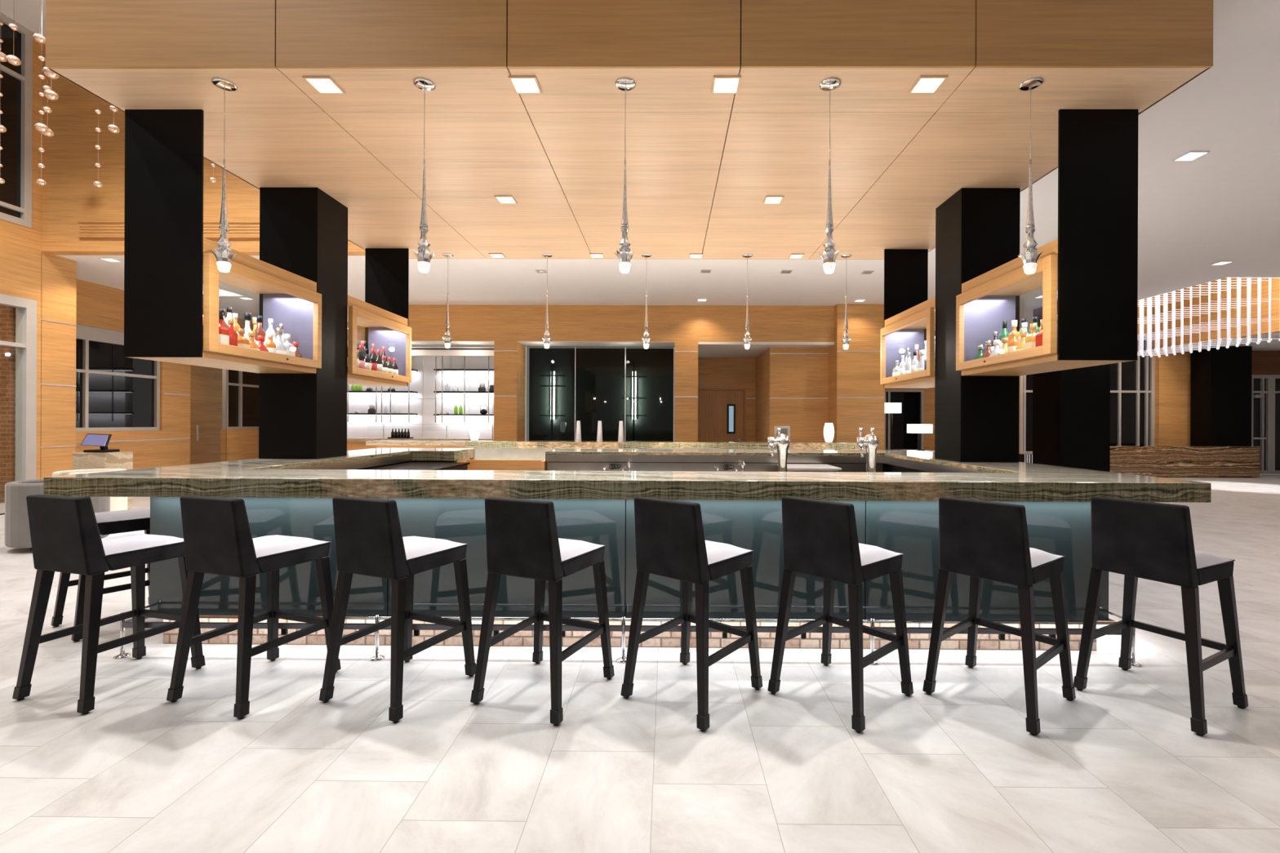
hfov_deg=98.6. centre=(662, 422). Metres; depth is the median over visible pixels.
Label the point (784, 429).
frame
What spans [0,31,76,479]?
wall
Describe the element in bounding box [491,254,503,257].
diffuser
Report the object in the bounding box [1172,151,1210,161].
recessed light
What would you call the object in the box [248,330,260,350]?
liquor bottle
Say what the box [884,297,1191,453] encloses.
wall
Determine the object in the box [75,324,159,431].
window
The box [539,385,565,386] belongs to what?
shelf
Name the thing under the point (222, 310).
liquor bottle
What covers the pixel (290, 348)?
liquor bottle
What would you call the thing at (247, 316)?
liquor bottle
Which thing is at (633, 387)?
glass doors
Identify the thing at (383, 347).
wine bottle
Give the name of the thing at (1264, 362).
wall
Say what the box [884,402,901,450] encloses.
floor lamp
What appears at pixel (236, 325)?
liquor bottle
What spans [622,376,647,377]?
shelf
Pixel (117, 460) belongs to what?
stand
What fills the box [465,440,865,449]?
countertop
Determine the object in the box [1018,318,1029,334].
liquor bottle
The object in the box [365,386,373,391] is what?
condiment caddy
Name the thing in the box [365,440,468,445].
countertop
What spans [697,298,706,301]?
recessed light
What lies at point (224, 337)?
liquor bottle
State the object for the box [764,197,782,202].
diffuser
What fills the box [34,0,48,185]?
bead strand
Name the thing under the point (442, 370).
display shelf
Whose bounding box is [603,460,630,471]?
sink faucet
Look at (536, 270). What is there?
ceiling vent
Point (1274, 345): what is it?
ceiling
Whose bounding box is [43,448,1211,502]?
countertop
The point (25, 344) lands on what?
window
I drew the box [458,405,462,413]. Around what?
bottle
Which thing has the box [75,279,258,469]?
wall
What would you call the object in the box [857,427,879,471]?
tap
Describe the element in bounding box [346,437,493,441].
countertop
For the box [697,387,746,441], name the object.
door
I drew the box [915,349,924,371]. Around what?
liquor bottle
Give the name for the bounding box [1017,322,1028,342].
liquor bottle
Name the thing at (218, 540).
bar stool
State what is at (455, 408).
bottle
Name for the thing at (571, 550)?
cushion
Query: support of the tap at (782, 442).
on the bench
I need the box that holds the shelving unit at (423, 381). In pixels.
[346,355,493,438]
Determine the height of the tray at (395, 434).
0.230 m
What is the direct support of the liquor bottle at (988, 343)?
on the upper cabinet at (1091, 321)
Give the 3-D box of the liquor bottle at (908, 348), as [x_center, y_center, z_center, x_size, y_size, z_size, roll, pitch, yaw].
[2.767,-0.675,6.206,0.074,0.330,0.072,0,0,0]
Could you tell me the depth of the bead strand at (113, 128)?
6.23 m
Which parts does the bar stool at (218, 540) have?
leg, backrest, leg, leg, seat, leg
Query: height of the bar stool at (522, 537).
1.040 m
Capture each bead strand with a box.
[0,21,6,183]
[5,23,21,66]
[32,25,45,43]
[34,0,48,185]
[40,84,53,137]
[42,66,59,100]
[93,97,102,187]
[107,105,119,133]
[209,163,217,182]
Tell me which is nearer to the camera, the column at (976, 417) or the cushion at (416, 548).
the cushion at (416, 548)
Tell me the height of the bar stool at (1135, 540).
1.040 m
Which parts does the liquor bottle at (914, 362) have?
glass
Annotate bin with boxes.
[777,464,841,471]
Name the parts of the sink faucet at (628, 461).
spout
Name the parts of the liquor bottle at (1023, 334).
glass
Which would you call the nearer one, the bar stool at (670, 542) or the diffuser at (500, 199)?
the bar stool at (670, 542)
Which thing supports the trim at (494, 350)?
attached to the wall at (835, 374)
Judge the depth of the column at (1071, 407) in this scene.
11.93 m
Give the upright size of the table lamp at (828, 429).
0.330 m
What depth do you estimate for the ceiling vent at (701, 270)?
9.68 m
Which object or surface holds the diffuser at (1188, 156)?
attached to the recessed light at (1189, 156)
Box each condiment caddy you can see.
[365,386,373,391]
[368,404,375,413]
[478,382,485,391]
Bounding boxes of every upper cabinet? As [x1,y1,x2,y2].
[124,109,321,373]
[346,248,411,386]
[880,248,935,388]
[955,109,1138,376]
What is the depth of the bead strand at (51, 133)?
7.04 m
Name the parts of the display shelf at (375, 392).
post, post, post, post, post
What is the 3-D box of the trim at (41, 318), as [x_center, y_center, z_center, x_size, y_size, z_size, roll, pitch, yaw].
[-9.874,-0.626,8.988,0.006,2.050,0.520,0,0,0]
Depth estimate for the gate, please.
6.43 m
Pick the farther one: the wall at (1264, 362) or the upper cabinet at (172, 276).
the wall at (1264, 362)
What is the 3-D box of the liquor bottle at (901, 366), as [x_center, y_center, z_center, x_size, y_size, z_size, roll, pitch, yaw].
[2.620,-0.596,6.006,0.074,0.280,0.072,0,0,0]
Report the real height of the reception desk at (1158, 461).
0.845 m
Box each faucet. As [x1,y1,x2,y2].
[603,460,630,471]
[716,461,745,471]
[768,436,778,457]
[857,436,868,457]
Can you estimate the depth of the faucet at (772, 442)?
3.81 m
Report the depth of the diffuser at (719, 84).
3.26 m
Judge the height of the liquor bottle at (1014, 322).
0.290 m
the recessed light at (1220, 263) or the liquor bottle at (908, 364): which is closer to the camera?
the liquor bottle at (908, 364)
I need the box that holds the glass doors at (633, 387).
[528,346,673,440]
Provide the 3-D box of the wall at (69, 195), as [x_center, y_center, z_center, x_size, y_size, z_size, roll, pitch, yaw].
[-4.987,-4.396,8.790,9.750,3.390,0.200,0,0,0]
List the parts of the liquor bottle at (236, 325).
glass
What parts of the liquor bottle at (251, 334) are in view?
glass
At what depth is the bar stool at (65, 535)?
2.78 m
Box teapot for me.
[480,404,487,413]
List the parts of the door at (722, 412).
vision panel frame, pane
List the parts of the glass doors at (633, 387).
post, door trim, post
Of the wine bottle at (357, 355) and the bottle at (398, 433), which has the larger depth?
the bottle at (398, 433)
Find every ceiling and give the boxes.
[0,0,45,37]
[57,0,1279,330]
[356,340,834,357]
[1167,331,1279,351]
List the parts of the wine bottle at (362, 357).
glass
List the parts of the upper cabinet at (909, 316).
panel, door frame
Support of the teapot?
on the display shelf at (442, 370)
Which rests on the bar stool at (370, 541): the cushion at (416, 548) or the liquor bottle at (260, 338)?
the cushion at (416, 548)
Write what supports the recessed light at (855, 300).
in the ceiling at (1223, 204)
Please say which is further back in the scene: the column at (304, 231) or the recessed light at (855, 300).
the recessed light at (855, 300)
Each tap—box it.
[768,427,790,471]
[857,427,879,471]
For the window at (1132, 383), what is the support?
in the wall at (1172, 372)
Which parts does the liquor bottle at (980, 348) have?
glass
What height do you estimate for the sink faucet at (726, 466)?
0.151 m
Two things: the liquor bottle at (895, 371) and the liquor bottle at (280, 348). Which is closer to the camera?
the liquor bottle at (280, 348)
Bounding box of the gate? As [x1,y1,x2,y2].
[466,459,545,470]
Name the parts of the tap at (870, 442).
handle, handle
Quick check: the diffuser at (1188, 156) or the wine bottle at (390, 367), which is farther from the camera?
the wine bottle at (390, 367)
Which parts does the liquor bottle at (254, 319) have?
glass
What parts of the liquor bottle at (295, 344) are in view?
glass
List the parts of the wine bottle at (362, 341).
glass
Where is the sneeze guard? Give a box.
[368,423,493,438]
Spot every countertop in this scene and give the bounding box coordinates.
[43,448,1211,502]
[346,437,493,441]
[346,437,493,459]
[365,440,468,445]
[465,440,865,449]
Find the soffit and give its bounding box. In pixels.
[45,0,1213,349]
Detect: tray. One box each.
[387,428,413,438]
[387,436,413,438]
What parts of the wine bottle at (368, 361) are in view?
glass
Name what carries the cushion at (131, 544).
on the bar stool at (65, 535)
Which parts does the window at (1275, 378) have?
pane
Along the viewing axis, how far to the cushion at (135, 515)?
3.80 m
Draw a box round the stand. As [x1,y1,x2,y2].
[72,451,133,509]
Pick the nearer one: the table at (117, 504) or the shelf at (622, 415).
the table at (117, 504)
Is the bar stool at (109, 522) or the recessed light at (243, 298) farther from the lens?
the recessed light at (243, 298)
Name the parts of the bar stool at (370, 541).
leg, backrest, leg, leg, seat, leg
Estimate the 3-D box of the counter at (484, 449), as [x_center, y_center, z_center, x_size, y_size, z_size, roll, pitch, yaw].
[0.040,0.873,9.425,6.640,1.095,0.650,0,0,0]
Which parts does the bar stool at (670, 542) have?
leg, backrest, leg, leg, seat, leg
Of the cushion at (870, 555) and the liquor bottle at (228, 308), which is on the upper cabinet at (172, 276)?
the liquor bottle at (228, 308)
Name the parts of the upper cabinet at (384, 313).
door frame, panel, panel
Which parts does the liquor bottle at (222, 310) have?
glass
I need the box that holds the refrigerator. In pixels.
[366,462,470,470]
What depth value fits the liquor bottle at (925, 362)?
5.40 m
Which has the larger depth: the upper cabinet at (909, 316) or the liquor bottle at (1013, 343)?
the upper cabinet at (909, 316)
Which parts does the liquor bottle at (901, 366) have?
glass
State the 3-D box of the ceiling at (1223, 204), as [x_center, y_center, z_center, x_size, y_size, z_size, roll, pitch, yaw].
[4.458,-2.736,5.915,31.600,0.150,19.900,0,0,0]
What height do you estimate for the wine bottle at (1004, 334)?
0.310 m
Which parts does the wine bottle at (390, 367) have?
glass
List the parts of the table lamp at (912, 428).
lamp shade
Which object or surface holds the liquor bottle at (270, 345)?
on the upper cabinet at (172, 276)
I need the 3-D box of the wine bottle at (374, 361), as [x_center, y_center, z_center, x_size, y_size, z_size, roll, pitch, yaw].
[-3.037,-0.629,5.759,0.078,0.300,0.076,0,0,0]
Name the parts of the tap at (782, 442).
handle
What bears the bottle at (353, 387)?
on the display shelf at (375, 392)
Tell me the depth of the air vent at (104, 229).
8.68 m
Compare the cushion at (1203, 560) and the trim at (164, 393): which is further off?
the trim at (164, 393)
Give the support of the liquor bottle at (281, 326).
on the upper cabinet at (172, 276)
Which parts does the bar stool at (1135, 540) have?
leg, leg, backrest, leg, seat, leg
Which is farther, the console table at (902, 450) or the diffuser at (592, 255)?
the console table at (902, 450)
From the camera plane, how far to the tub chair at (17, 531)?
5.82 m
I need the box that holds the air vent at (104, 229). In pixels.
[76,221,259,238]
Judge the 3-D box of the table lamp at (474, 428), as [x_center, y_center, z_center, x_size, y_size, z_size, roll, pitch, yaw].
[-3.211,0.146,9.376,0.176,0.330,0.173,0,0,0]
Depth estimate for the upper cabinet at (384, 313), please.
6.36 m
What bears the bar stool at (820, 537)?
on the floor
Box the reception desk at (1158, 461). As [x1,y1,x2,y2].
[1110,445,1259,477]
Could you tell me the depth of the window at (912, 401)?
15.90 m
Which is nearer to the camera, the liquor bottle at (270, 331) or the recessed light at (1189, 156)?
the liquor bottle at (270, 331)
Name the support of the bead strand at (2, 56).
hanging from the ceiling at (28, 13)
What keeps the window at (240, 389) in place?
in the wall at (97, 305)
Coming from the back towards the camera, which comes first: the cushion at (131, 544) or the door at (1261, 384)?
the door at (1261, 384)
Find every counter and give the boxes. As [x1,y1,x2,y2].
[149,453,1108,650]
[365,440,472,459]
[465,440,865,459]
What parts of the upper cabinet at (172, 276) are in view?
panel, door frame, panel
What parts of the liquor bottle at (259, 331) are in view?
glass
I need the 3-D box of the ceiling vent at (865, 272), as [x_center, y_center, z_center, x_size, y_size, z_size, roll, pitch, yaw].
[3.617,-2.658,9.716,0.180,0.014,0.180,0,0,0]
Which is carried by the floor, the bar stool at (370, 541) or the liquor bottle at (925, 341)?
the bar stool at (370, 541)
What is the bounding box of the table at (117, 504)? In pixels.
[52,468,127,511]
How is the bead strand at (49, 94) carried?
hanging from the ceiling at (28, 13)
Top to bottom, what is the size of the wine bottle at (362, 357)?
0.300 m
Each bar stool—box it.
[12,494,205,715]
[50,496,150,642]
[166,495,341,719]
[319,496,475,723]
[470,497,614,725]
[620,496,762,731]
[767,496,913,733]
[922,497,1075,736]
[1073,496,1248,736]
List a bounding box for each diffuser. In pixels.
[103,258,117,261]
[307,79,341,91]
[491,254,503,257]
[497,197,515,202]
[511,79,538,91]
[591,254,603,257]
[690,254,702,257]
[713,78,738,91]
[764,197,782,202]
[790,254,802,257]
[911,78,943,91]
[1176,152,1204,159]
[1214,262,1228,264]
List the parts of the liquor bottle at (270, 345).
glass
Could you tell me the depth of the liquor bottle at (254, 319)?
4.49 m
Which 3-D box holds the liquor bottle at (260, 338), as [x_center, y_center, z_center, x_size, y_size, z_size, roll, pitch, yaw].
[-3.050,-0.569,4.174,0.100,0.180,0.098,0,0,0]
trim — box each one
[40,318,76,448]
[75,393,190,443]
[354,360,493,437]
[356,346,493,355]
[356,347,493,350]
[493,350,884,399]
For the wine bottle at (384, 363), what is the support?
on the upper cabinet at (384, 313)
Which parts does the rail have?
post, foot plate, foot plate, post, foot plate, post, post, foot plate, post, foot plate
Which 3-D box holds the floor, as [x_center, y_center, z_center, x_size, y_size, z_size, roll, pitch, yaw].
[4.045,1.487,6.468,34.000,0.100,21.000,0,0,0]
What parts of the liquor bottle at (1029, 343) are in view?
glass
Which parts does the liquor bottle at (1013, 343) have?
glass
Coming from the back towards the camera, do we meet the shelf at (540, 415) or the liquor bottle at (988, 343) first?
the shelf at (540, 415)
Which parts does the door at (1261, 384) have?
pane, handle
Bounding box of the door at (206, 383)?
[190,364,222,464]
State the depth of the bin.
5.49 m
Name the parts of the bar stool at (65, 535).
leg, backrest, leg, leg, seat, leg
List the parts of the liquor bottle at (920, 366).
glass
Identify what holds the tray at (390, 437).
on the tray at (395, 434)
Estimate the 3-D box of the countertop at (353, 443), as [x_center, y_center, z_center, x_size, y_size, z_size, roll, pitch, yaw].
[-5.844,0.885,13.272,3.910,1.020,0.750,0,0,0]
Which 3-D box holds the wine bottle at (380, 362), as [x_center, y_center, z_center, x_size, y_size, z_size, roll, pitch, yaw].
[-3.036,-0.629,5.872,0.078,0.300,0.076,0,0,0]
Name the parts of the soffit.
stem, petal crown, ceiling plate, recessed downlight, petal crown, stem, pendant lamp, ceiling plate, pendant lamp, stem, petal crown, ceiling plate, recessed downlight, recessed downlight, recessed downlight, stem, petal crown, pendant lamp, ceiling plate, recessed downlight, petal crown, pendant lamp, stem, ceiling plate, canopy, stem, pendant lamp, ceiling plate, petal crown, recessed downlight, recessed downlight, pendant lamp, stem, petal crown, ceiling plate, recessed downlight, recessed downlight, stem, petal crown, pendant lamp, ceiling plate, petal crown, pendant lamp, stem, ceiling plate, recessed downlight, stem, petal crown, pendant lamp, ceiling plate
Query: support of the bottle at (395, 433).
on the tray at (395, 434)
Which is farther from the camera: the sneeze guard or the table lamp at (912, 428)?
the sneeze guard
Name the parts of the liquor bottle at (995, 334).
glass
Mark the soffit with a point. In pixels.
(224, 258)
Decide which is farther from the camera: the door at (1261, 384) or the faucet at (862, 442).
the door at (1261, 384)
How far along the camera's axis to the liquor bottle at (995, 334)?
4.54 m
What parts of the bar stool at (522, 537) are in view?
leg, backrest, leg, leg, seat, leg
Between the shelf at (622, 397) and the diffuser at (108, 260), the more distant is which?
the shelf at (622, 397)
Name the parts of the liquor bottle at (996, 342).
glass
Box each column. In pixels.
[258,186,347,458]
[934,187,1020,462]
[1032,306,1110,471]
[1190,346,1252,446]
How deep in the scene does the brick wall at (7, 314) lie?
8.48 m
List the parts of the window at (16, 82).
pane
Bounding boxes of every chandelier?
[1137,277,1279,357]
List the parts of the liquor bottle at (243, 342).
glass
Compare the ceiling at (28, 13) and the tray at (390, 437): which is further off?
the tray at (390, 437)
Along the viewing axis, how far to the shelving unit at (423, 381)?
14.05 m
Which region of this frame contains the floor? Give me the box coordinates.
[0,474,1279,852]
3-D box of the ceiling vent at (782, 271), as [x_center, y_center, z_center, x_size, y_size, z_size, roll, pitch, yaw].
[2.181,-2.664,9.704,0.180,0.014,0.180,0,0,0]
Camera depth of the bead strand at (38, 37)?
6.03 m
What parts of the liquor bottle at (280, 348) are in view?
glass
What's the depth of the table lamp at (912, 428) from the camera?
10.86 m
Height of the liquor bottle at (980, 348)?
0.180 m
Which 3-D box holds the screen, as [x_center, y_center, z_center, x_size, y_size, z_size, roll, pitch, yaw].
[-7.830,0.282,7.670,0.427,0.259,0.305,0,0,0]
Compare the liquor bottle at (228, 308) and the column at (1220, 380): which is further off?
the column at (1220, 380)
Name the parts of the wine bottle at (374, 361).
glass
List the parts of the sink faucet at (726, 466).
spout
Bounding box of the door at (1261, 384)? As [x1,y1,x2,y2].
[1251,374,1271,474]
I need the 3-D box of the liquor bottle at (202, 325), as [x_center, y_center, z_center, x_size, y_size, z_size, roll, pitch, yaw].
[-3.053,-0.614,3.690,0.086,0.270,0.084,0,0,0]
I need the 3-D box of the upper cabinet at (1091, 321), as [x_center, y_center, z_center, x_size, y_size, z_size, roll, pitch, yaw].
[2.756,-1.198,4.086,0.546,1.599,1.167,0,0,0]
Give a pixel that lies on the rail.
(284, 627)
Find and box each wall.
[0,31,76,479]
[0,305,15,502]
[41,43,364,255]
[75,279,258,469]
[356,303,884,450]
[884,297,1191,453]
[1251,350,1279,374]
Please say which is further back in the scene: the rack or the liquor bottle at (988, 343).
the rack
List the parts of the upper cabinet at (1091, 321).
panel, door frame, panel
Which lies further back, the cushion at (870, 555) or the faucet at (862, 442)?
the faucet at (862, 442)
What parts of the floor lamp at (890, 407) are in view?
lamp shade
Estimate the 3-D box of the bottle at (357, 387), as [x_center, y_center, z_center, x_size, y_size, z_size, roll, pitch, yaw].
[-7.669,-0.878,13.781,0.080,0.170,0.080,0,0,0]
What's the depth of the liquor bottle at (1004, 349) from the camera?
4.17 m
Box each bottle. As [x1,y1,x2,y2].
[202,324,203,349]
[218,308,227,328]
[218,311,229,344]
[224,306,231,324]
[227,317,238,346]
[232,313,240,337]
[237,328,250,348]
[244,312,255,342]
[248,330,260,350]
[252,317,257,330]
[253,315,266,345]
[257,335,268,351]
[264,334,275,353]
[265,318,275,343]
[275,324,285,343]
[275,328,287,355]
[283,333,295,356]
[292,342,302,357]
[351,384,355,391]
[355,385,359,391]
[356,351,359,368]
[358,340,365,355]
[358,345,365,368]
[364,348,371,369]
[369,343,377,357]
[369,347,377,371]
[376,349,382,372]
[380,346,387,363]
[382,355,387,373]
[386,356,393,373]
[391,428,394,437]
[392,358,398,374]
[394,428,397,437]
[397,428,400,437]
[406,428,409,437]
[453,405,457,413]
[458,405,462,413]
[892,360,898,376]
[898,355,905,374]
[904,347,911,362]
[904,352,911,373]
[911,351,918,372]
[912,344,919,362]
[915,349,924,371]
[923,340,926,361]
[924,355,926,369]
[973,345,983,359]
[981,340,991,358]
[989,339,999,356]
[990,331,999,351]
[997,337,1008,355]
[999,320,1008,350]
[1007,320,1019,347]
[1008,331,1019,352]
[1014,329,1026,351]
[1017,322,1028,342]
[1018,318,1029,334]
[1024,323,1036,349]
[1029,316,1039,334]
[1035,319,1042,346]
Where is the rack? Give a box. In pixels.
[1018,453,1032,462]
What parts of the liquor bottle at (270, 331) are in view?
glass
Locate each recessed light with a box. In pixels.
[98,257,121,262]
[238,297,253,299]
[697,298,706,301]
[853,299,865,302]
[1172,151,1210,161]
[1209,261,1233,265]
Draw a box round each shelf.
[346,368,417,422]
[433,355,493,422]
[539,374,565,376]
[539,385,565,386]
[539,414,565,416]
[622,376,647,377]
[622,397,647,399]
[622,414,647,416]
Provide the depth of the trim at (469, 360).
14.04 m
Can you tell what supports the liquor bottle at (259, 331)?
on the upper cabinet at (172, 276)
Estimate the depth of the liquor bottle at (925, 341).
5.76 m
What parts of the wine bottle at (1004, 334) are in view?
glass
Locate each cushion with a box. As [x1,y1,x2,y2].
[94,508,150,523]
[101,533,183,555]
[252,534,327,557]
[402,536,466,559]
[558,537,604,561]
[705,540,751,564]
[858,542,901,565]
[1029,547,1062,567]
[1195,550,1231,568]
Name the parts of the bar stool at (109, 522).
leg, leg, seat, leg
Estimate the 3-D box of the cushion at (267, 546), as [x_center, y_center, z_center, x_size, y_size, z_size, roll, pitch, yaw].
[-2.150,0.656,2.975,0.430,0.034,0.420,0,0,18]
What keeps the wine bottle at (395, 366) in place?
on the upper cabinet at (384, 313)
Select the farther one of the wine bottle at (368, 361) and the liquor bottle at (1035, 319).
the wine bottle at (368, 361)
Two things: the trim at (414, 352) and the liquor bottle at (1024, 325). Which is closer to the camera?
the liquor bottle at (1024, 325)
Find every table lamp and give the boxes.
[469,421,479,440]
[823,422,834,442]
[906,424,933,450]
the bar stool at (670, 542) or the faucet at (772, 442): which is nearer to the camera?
the bar stool at (670, 542)
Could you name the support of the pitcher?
on the display shelf at (442, 370)
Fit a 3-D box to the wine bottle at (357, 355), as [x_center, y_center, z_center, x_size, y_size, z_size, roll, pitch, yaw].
[-3.040,-0.634,5.419,0.078,0.310,0.076,0,0,0]
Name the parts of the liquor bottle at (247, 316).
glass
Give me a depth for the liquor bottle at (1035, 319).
4.04 m
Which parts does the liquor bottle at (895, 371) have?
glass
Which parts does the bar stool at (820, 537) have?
leg, backrest, leg, leg, seat, leg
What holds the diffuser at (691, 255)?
attached to the soffit
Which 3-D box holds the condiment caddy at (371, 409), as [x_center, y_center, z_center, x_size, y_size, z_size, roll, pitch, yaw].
[-7.288,-0.342,13.778,0.160,0.208,0.100,0,0,0]
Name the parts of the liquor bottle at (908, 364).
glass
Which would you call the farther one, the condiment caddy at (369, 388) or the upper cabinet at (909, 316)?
the condiment caddy at (369, 388)
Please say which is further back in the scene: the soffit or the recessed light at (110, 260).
the recessed light at (110, 260)
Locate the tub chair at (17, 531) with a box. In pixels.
[4,478,110,550]
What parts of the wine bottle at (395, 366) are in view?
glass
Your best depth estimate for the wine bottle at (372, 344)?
6.02 m
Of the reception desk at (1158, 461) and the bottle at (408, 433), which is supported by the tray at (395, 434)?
the bottle at (408, 433)
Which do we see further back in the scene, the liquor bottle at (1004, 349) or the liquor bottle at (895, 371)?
the liquor bottle at (895, 371)
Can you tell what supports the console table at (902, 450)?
on the floor
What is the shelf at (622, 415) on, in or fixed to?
attached to the glass doors at (633, 387)
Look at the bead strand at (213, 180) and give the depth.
7.53 m
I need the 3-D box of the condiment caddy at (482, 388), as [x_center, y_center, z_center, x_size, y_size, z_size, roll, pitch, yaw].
[-4.522,-0.884,13.756,0.160,0.208,0.100,0,0,0]
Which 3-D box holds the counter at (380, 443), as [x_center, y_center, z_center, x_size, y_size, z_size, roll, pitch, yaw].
[-4.476,0.871,10.286,1.907,1.060,0.500,0,0,0]
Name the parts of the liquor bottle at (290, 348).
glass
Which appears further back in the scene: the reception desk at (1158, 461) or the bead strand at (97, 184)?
the reception desk at (1158, 461)
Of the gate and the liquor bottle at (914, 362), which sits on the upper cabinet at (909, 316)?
the liquor bottle at (914, 362)
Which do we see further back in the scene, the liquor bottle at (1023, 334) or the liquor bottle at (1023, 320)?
the liquor bottle at (1023, 320)
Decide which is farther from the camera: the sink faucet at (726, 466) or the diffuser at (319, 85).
the sink faucet at (726, 466)
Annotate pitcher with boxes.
[488,385,493,391]
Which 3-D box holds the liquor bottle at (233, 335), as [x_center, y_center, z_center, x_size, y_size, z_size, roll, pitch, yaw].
[-3.052,-0.609,3.884,0.084,0.260,0.082,0,0,0]
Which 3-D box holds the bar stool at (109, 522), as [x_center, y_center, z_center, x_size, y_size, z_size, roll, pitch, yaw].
[-3.833,0.884,3.872,0.524,1.040,0.551,0,0,31]
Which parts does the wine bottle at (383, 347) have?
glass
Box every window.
[0,11,32,228]
[0,293,36,513]
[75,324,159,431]
[222,368,258,429]
[884,389,924,450]
[1019,333,1155,453]
[1271,374,1279,474]
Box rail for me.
[112,604,1142,666]
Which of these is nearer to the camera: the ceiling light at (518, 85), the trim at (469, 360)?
the ceiling light at (518, 85)
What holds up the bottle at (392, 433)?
on the tray at (395, 434)
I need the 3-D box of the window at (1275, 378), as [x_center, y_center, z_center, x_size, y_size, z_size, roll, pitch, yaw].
[18.786,0.057,15.797,2.678,2.845,0.110,0,0,0]
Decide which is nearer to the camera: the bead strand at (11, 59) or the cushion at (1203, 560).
the cushion at (1203, 560)
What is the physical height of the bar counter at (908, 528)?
1.064 m
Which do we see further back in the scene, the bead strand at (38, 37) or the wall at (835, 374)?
the wall at (835, 374)
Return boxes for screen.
[80,433,119,452]
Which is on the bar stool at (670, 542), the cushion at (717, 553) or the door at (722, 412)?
the cushion at (717, 553)
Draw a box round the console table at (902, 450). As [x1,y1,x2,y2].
[902,449,934,452]
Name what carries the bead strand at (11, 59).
hanging from the ceiling at (28, 13)
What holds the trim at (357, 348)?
attached to the wall at (835, 374)
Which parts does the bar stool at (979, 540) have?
leg, leg, backrest, leg, seat, leg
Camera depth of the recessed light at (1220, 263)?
9.09 m
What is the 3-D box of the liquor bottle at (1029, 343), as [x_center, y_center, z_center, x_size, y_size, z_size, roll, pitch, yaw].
[2.603,-0.576,3.864,0.072,0.240,0.072,0,0,0]
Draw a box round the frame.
[774,426,790,439]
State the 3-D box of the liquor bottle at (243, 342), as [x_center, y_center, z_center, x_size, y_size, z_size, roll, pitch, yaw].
[-3.051,-0.579,3.981,0.072,0.200,0.072,0,0,0]
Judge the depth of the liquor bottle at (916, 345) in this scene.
5.97 m
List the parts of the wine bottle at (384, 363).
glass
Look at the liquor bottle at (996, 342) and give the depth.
4.28 m
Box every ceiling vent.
[535,269,547,272]
[700,269,711,272]
[780,270,792,273]
[860,270,874,274]
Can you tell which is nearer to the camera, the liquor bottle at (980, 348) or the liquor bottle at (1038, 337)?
the liquor bottle at (1038, 337)
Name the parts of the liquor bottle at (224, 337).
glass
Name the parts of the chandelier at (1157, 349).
glass rod, glass rod, glass rod, glass rod, glass rod, glass rod, glass rod, glass rod, glass rod, glass rod, glass rod, glass rod, glass rod, glass rod, glass rod, glass rod, glass rod, glass rod, glass rod, glass rod, glass rod, glass rod, glass rod, glass rod, glass rod, glass rod, glass rod, glass rod, glass rod, glass rod, glass rod, glass rod, glass rod, glass rod, glass rod, glass rod, glass rod, glass rod, glass rod, glass rod, glass rod, glass rod, glass rod, glass rod, glass rod, glass rod, glass rod, glass rod, glass rod, glass rod, glass rod, glass rod, glass rod, glass rod, glass rod, glass rod, glass rod, glass rod, glass rod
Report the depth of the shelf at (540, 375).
13.38 m
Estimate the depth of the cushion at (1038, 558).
2.75 m
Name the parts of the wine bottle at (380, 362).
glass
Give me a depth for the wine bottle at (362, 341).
5.80 m
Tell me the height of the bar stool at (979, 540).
1.040 m
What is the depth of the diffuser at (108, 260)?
9.17 m
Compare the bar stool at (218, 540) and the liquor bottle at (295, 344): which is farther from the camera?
the liquor bottle at (295, 344)

